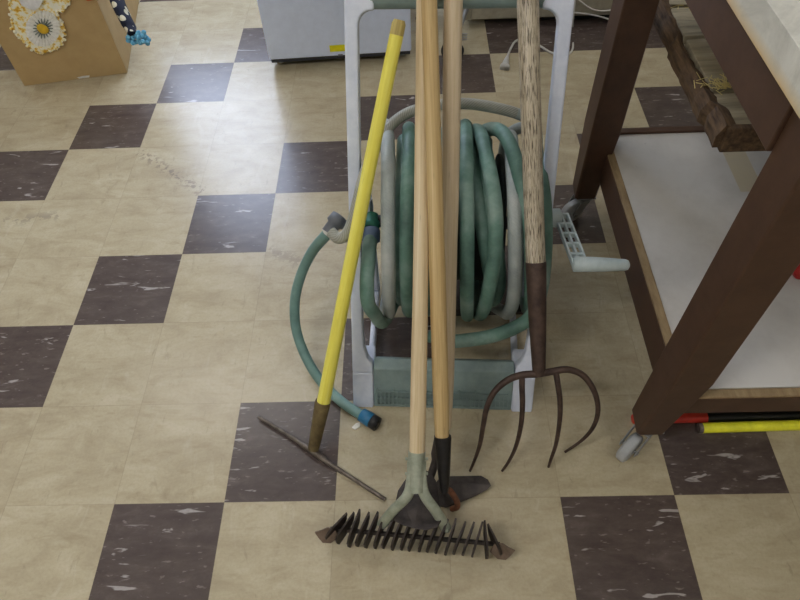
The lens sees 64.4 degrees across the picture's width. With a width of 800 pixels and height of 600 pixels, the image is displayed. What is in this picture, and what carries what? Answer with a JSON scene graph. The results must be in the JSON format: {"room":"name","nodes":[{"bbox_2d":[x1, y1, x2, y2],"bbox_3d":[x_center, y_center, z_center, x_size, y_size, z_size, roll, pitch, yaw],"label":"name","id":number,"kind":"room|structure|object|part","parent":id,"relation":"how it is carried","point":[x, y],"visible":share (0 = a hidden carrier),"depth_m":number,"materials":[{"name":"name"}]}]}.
{"room":"storage room","nodes":[
{"label":"storage room","id":0,"kind":"room"},
{"bbox_2d":[0,0,799,599],"bbox_3d":[-0.160,0.366,1.364,6.800,0.050,5.350,-1,53,2],"label":"floor","id":1,"kind":"structure","parent":0,"point":[159,218],"depth_m":1.48,"materials":[{"name":"tile"}]},
{"bbox_2d":[0,0,138,85],"bbox_3d":[-1.198,-1.106,2.245,0.357,0.405,0.522,-9,53,-4],"label":"cardboard box","id":2,"kind":"object","parent":1,"relation":"on","point":[95,45],"visible":0.73,"depth_m":2.17,"materials":[{"name":"brown cardboard"}]},
{"bbox_2d":[8,0,70,54],"bbox_3d":[-1.127,-0.932,2.041,0.300,0.294,0.016,-9,53,-4],"label":"doily","id":3,"kind":"object","parent":2,"relation":"hanging from","point":[42,29],"visible":1,"depth_m":2.07,"materials":[{"name":"white fabric"}]},
{"bbox_2d":[19,0,42,10],"bbox_3d":[-1.123,-0.977,1.977,0.158,0.142,0.004,-9,53,-4],"label":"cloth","id":4,"kind":"object","parent":3,"relation":"on","point":[29,4],"visible":1,"depth_m":2.01,"materials":[{"name":"fabric"}]},
{"bbox_3d":[-1.024,-1.133,2.261,0.005,0.400,0.510,-9,53,-4],"label":"panel","id":5,"kind":"part","parent":2,"relation":"part of","materials":[{"name":"cardboard"}]},
{"bbox_2d":[109,0,150,45],"bbox_3d":[-0.925,-0.994,2.018,0.109,0.257,0.380,-36,59,-22],"label":"tie","id":6,"kind":"object","parent":2,"relation":"hanging from","point":[119,7],"visible":1,"depth_m":2.00,"materials":[{"name":"fabric"}]},
{"bbox_2d":[257,19,405,500],"bbox_3d":[-0.048,-0.048,1.187,0.341,0.719,0.506,27,58,21],"label":"yellow scuffle hoe","id":7,"kind":"object","parent":1,"relation":"on","point":[322,404],"visible":1,"depth_m":1.19,"materials":[{"name":"wood"}]},
{"bbox_2d":[308,398,330,451],"bbox_3d":[-0.171,0.261,1.329,0.033,0.113,0.091,19,56,16],"label":"socket","id":8,"kind":"object","parent":7,"relation":"attached to","point":[321,406],"depth_m":1.31,"materials":[{"name":"metal"}]},
{"bbox_3d":[-0.172,0.330,1.346,0.341,0.018,0.014,28,59,22],"label":"bar blade","id":9,"kind":"part","parent":7,"relation":"part of","materials":[{"name":"grey metal"}]},
{"bbox_3d":[-0.085,-0.105,1.192,0.028,0.625,0.453,19,56,16],"label":"handle","id":10,"kind":"part","parent":7,"relation":"part of","materials":[{"name":"yellow wood"}]},
{"bbox_2d":[257,0,415,62],"bbox_3d":[-0.216,-1.286,2.058,0.533,0.850,0.502,-4,53,0],"label":"mini fridge","id":11,"kind":"object","parent":1,"relation":"on","point":[294,30],"visible":0.64,"depth_m":2.14,"materials":[{"name":"white metal"}]},
{"bbox_2d":[352,422,359,429],"bbox_3d":[-0.096,0.277,1.396,0.021,0.004,0.011,-28,57,-18],"label":"paper scrap","id":12,"kind":"object","parent":1,"relation":"on","point":[357,425],"visible":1,"depth_m":1.39,"materials":[{"name":"white paper"}]},
{"bbox_2d":[315,0,514,559],"bbox_3d":[0.006,-0.256,1.122,0.379,1.070,1.100,-1,53,2],"label":"rake","id":13,"kind":"object","parent":1,"relation":"on","point":[416,478],"visible":0.98,"depth_m":1.15,"materials":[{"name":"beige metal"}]},
{"bbox_3d":[-0.141,0.452,1.221,0.045,0.030,0.023,-1,53,2],"label":"plate","id":14,"kind":"part","parent":13,"relation":"part of","materials":[{"name":"brown metal"}]},
{"bbox_3d":[-0.121,0.439,1.220,0.055,0.082,0.004,-30,57,-19],"label":"blade","id":15,"kind":"part","parent":13,"relation":"part of","materials":[{"name":"black metal"}]},
{"bbox_3d":[-0.104,0.439,1.219,0.054,0.080,0.004,-39,60,-24],"label":"blade","id":16,"kind":"part","parent":13,"relation":"part of","materials":[{"name":"black metal"}]},
{"bbox_3d":[-0.088,0.440,1.217,0.004,0.084,0.056,22,57,18],"label":"blade","id":17,"kind":"part","parent":13,"relation":"part of","materials":[{"name":"black metal"}]},
{"bbox_3d":[-0.071,0.441,1.216,0.004,0.078,0.053,26,58,21],"label":"blade","id":18,"kind":"part","parent":13,"relation":"part of","materials":[{"name":"black metal"}]},
{"bbox_3d":[-0.054,0.442,1.214,0.004,0.082,0.055,25,58,20],"label":"blade","id":19,"kind":"part","parent":13,"relation":"part of","materials":[{"name":"black metal"}]},
{"bbox_3d":[-0.038,0.443,1.213,0.004,0.080,0.054,21,57,18],"label":"blade","id":20,"kind":"part","parent":13,"relation":"part of","materials":[{"name":"black metal"}]},
{"bbox_3d":[-0.021,0.444,1.212,0.004,0.076,0.052,26,58,21],"label":"blade","id":21,"kind":"part","parent":13,"relation":"part of","materials":[{"name":"black metal"}]},
{"bbox_3d":[-0.005,0.445,1.210,0.004,0.080,0.054,22,57,18],"label":"blade","id":22,"kind":"part","parent":13,"relation":"part of","materials":[{"name":"black metal"}]},
{"bbox_3d":[0.012,0.446,1.209,0.004,0.075,0.051,21,57,18],"label":"blade","id":23,"kind":"part","parent":13,"relation":"part of","materials":[{"name":"black metal"}]},
{"bbox_3d":[0.029,0.447,1.207,0.004,0.078,0.052,25,58,20],"label":"blade","id":24,"kind":"part","parent":13,"relation":"part of","materials":[{"name":"black metal"}]},
{"bbox_3d":[0.027,0.453,1.215,0.325,0.009,0.009,3,53,5],"label":"head rod","id":25,"kind":"part","parent":13,"relation":"part of","materials":[{"name":"black metal"}]},
{"bbox_2d":[405,451,427,493],"bbox_3d":[0.030,0.313,1.162,0.043,0.073,0.075,-1,53,2],"label":"socket","id":26,"kind":"object","parent":13,"relation":"attached to","point":[416,478],"depth_m":1.15,"materials":[{"name":"metal"}]},
{"bbox_3d":[0.045,0.448,1.206,0.004,0.074,0.050,20,56,17],"label":"blade","id":27,"kind":"part","parent":13,"relation":"part of","materials":[{"name":"black metal"}]},
{"bbox_3d":[0.062,0.449,1.204,0.004,0.074,0.050,22,57,18],"label":"blade","id":28,"kind":"part","parent":13,"relation":"part of","materials":[{"name":"black metal"}]},
{"bbox_3d":[0.079,0.450,1.203,0.004,0.076,0.051,23,57,19],"label":"blade","id":29,"kind":"part","parent":13,"relation":"part of","materials":[{"name":"black metal"}]},
{"bbox_3d":[0.095,0.450,1.201,0.004,0.079,0.053,18,56,16],"label":"blade","id":30,"kind":"part","parent":13,"relation":"part of","materials":[{"name":"black metal"}]},
{"bbox_3d":[0.112,0.452,1.200,0.004,0.073,0.049,23,57,19],"label":"blade","id":31,"kind":"part","parent":13,"relation":"part of","materials":[{"name":"black metal"}]},
{"bbox_3d":[0.128,0.453,1.198,0.004,0.073,0.049,21,56,17],"label":"blade","id":32,"kind":"part","parent":13,"relation":"part of","materials":[{"name":"black metal"}]},
{"bbox_3d":[0.145,0.453,1.197,0.004,0.075,0.051,18,56,15],"label":"blade","id":33,"kind":"part","parent":13,"relation":"part of","materials":[{"name":"black metal"}]},
{"bbox_3d":[0.161,0.454,1.196,0.004,0.077,0.052,-6,53,-2],"label":"blade","id":34,"kind":"part","parent":13,"relation":"part of","materials":[{"name":"black metal"}]},
{"bbox_3d":[0.177,0.454,1.195,0.004,0.074,0.050,-27,56,-17],"label":"blade","id":35,"kind":"part","parent":13,"relation":"part of","materials":[{"name":"black metal"}]},
{"bbox_3d":[0.192,0.472,1.190,0.043,0.030,0.024,20,56,17],"label":"plate","id":36,"kind":"part","parent":13,"relation":"part of","materials":[{"name":"brown metal"}]},
{"bbox_2d":[394,0,462,529],"bbox_3d":[0.078,-0.292,1.074,0.094,1.072,1.030,5,53,6],"label":"edger","id":37,"kind":"object","parent":1,"relation":"on","point":[415,515],"visible":0.62,"depth_m":1.14,"materials":[{"name":"wood"}]},
{"bbox_3d":[0.033,0.379,1.211,0.088,0.019,0.123,-1,53,2],"label":"blade","id":38,"kind":"part","parent":37,"relation":"part of","materials":[{"name":"metal"}]},
{"bbox_2d":[428,441,436,476],"bbox_3d":[0.072,0.298,1.242,0.025,0.090,0.150,11,54,11],"label":"socket","id":39,"kind":"object","parent":37,"relation":"attached to","point":[432,470],"depth_m":1.25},
{"bbox_2d":[421,0,490,511],"bbox_3d":[0.096,-0.310,1.105,0.122,1.157,0.974,-2,53,1],"label":"garden hoe","id":40,"kind":"object","parent":1,"relation":"on","point":[453,490],"visible":0.96,"depth_m":1.11,"materials":[{"name":"wood"}]},
{"bbox_3d":[0.120,0.382,1.293,0.122,0.019,0.055,-15,54,-9],"label":"blade","id":41,"kind":"part","parent":40,"relation":"part of","materials":[{"name":"metal"}]},
{"bbox_2d":[344,0,629,411],"bbox_3d":[0.163,-0.167,1.252,0.563,0.751,0.479,-1,53,2],"label":"cart","id":42,"kind":"object","parent":1,"relation":"on","point":[377,381],"visible":0.51,"depth_m":1.30,"materials":[{"name":"grey plastic"}]},
{"bbox_2d":[289,211,381,430],"bbox_3d":[-0.154,0.061,1.320,0.163,0.390,0.316,-10,53,-5],"label":"hose","id":43,"kind":"object","parent":42,"relation":"attached to","point":[366,417],"visible":0.9,"depth_m":1.40,"materials":[{"name":"green rubber"}]},
{"bbox_3d":[-0.074,-0.206,1.252,0.053,0.687,0.417,2,53,4],"label":"post","id":44,"kind":"part","parent":42,"relation":"part of","materials":[{"name":"grey plastic"}]},
{"bbox_2d":[374,357,513,409],"bbox_3d":[0.095,0.176,1.408,0.306,0.092,0.095,1,53,3],"label":"tray","id":45,"kind":"object","parent":42,"relation":"on","point":[474,379],"depth_m":1.39,"materials":[{"name":"green plastic"}]},
{"bbox_2d":[360,119,552,347],"bbox_3d":[0.118,-0.153,1.362,0.393,0.437,0.478,-1,53,2],"label":"garden hose","id":46,"kind":"object","parent":42,"relation":"on","point":[480,196],"visible":0.65,"depth_m":1.22,"materials":[{"name":"green rubber"}]},
{"bbox_2d":[327,98,522,319],"bbox_3d":[0.084,-0.178,1.385,0.384,0.442,0.465,7,53,8],"label":"hose","id":47,"kind":"object","parent":46,"relation":"on","point":[507,311],"visible":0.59,"depth_m":1.21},
{"bbox_3d":[0.274,-0.200,1.231,0.053,0.687,0.416,2,53,4],"label":"post","id":48,"kind":"part","parent":42,"relation":"part of","materials":[{"name":"grey plastic"}]},
{"bbox_3d":[0.344,-0.122,1.284,0.031,0.018,0.154,-6,53,-2],"label":"crank arm","id":49,"kind":"part","parent":42,"relation":"part of","materials":[{"name":"white plastic"}]},
{"bbox_2d":[441,0,612,55],"bbox_3d":[0.646,-1.395,2.071,1.039,0.900,0.727,-1,53,2],"label":"shelf","id":50,"kind":"object","parent":1,"relation":"on","point":[486,13],"visible":0.23,"depth_m":2.31,"materials":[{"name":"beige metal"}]},
{"bbox_3d":[0.215,-0.962,2.255,0.019,0.051,0.230,12,54,11],"label":"caster arm","id":51,"kind":"part","parent":50,"relation":"part of","materials":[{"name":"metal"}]},
{"bbox_3d":[0.231,-1.299,1.994,0.030,0.865,0.030,-1,53,2],"label":"corner post","id":52,"kind":"part","parent":50,"relation":"part of","materials":[{"name":"beige metal"}]},
{"bbox_3d":[0.720,-1.069,2.303,0.920,0.060,0.026,-1,53,2],"label":"rail","id":53,"kind":"part","parent":50,"relation":"part of","materials":[{"name":"beige metal"}]},
{"bbox_2d":[500,39,553,70],"bbox_3d":[0.438,-0.883,2.244,0.249,0.034,0.156,-18,54,-11],"label":"cord","id":54,"kind":"object","parent":1,"relation":"on","point":[504,65],"visible":0.72,"depth_m":2.20,"materials":[{"name":"white plastic"}]},
{"bbox_2d":[469,0,600,471],"bbox_3d":[0.250,-0.319,1.137,0.257,1.106,0.857,-1,53,2],"label":"fork","id":55,"kind":"object","parent":1,"relation":"on","point":[528,24],"visible":1,"depth_m":1.14,"materials":[{"name":"brown metal"}]},
{"bbox_3d":[0.215,-0.513,1.065,0.037,0.755,0.639,-5,53,-1],"label":"handle","id":56,"kind":"part","parent":55,"relation":"part of","materials":[{"name":"brown wood"}]},
{"bbox_2d":[569,0,610,54],"bbox_3d":[0.639,-1.010,2.242,0.339,0.221,0.140,-34,59,-21],"label":"cable","id":57,"kind":"object","parent":1,"relation":"on","point":[574,12],"visible":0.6,"depth_m":2.29,"materials":[{"name":"white plastic"}]},
{"bbox_2d":[561,0,799,461],"bbox_3d":[0.921,-0.261,1.194,1.001,0.902,0.832,-1,53,2],"label":"workbench","id":58,"kind":"object","parent":1,"relation":"on","point":[709,238],"visible":0.98,"depth_m":1.19,"materials":[{"name":"brown paint"}]},
{"bbox_3d":[0.478,-0.518,1.382,0.070,0.763,0.070,-1,53,2],"label":"leg","id":59,"kind":"part","parent":58,"relation":"part of","materials":[{"name":"brown paint"}]},
{"bbox_3d":[0.517,-0.115,1.418,0.018,0.089,0.728,-1,53,2],"label":"shelf rail","id":60,"kind":"part","parent":58,"relation":"part of","materials":[{"name":"brown wood"}]},
{"bbox_3d":[0.934,-0.406,1.623,0.888,0.096,0.020,-1,53,2],"label":"shelf rail","id":61,"kind":"part","parent":58,"relation":"part of","materials":[{"name":"brown paint"}]},
{"bbox_2d":[614,132,799,388],"bbox_3d":[0.951,-0.130,1.372,0.854,0.020,0.723,-1,53,2],"label":"shelf","id":62,"kind":"object","parent":58,"relation":"attached to","point":[682,196],"depth_m":1.40,"materials":[{"name":"white laminate"}]},
{"bbox_2d":[653,0,765,151],"bbox_3d":[0.837,-0.519,1.266,0.599,0.055,0.599,-1,53,2],"label":"wooden log","id":63,"kind":"object","parent":58,"relation":"on","point":[727,126],"visible":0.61,"depth_m":1.18,"materials":[{"name":"brown wood"}]},
{"bbox_2d":[671,5,730,94],"bbox_3d":[0.606,-0.492,1.225,0.152,0.012,0.308,-1,53,2],"label":"straw","id":64,"kind":"object","parent":63,"relation":"on","point":[724,84],"visible":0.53,"depth_m":1.15,"materials":[{"name":"yellow plant"}]},
{"bbox_3d":[0.495,0.015,0.976,0.076,0.763,0.070,-1,53,2],"label":"leg","id":65,"kind":"part","parent":58,"relation":"part of","materials":[{"name":"brown paint"}]},
{"bbox_3d":[0.936,0.177,1.164,0.888,0.056,0.018,-1,53,2],"label":"shelf rail","id":66,"kind":"part","parent":58,"relation":"part of","materials":[{"name":"brown wood"}]},
{"bbox_2d":[792,264,799,279],"bbox_3d":[0.862,-0.079,1.304,0.135,0.032,0.038,-21,55,-13],"label":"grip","id":67,"kind":"object","parent":58,"relation":"on","point":[796,274],"visible":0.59,"depth_m":1.28,"materials":[{"name":"red plastic"}]},
{"bbox_2d":[631,411,799,423],"bbox_3d":[1.055,0.239,1.361,1.108,0.022,0.024,-2,53,1],"label":"pole","id":68,"kind":"object","parent":1,"relation":"on","point":[774,415],"visible":0.73,"depth_m":1.36,"materials":[{"name":"black metal"}]},
{"bbox_2d":[696,420,799,432],"bbox_3d":[1.114,0.257,1.345,0.958,0.022,0.022,-2,53,1],"label":"pole","id":69,"kind":"object","parent":1,"relation":"on","point":[774,425],"visible":1,"depth_m":1.34,"materials":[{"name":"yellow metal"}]}
]}

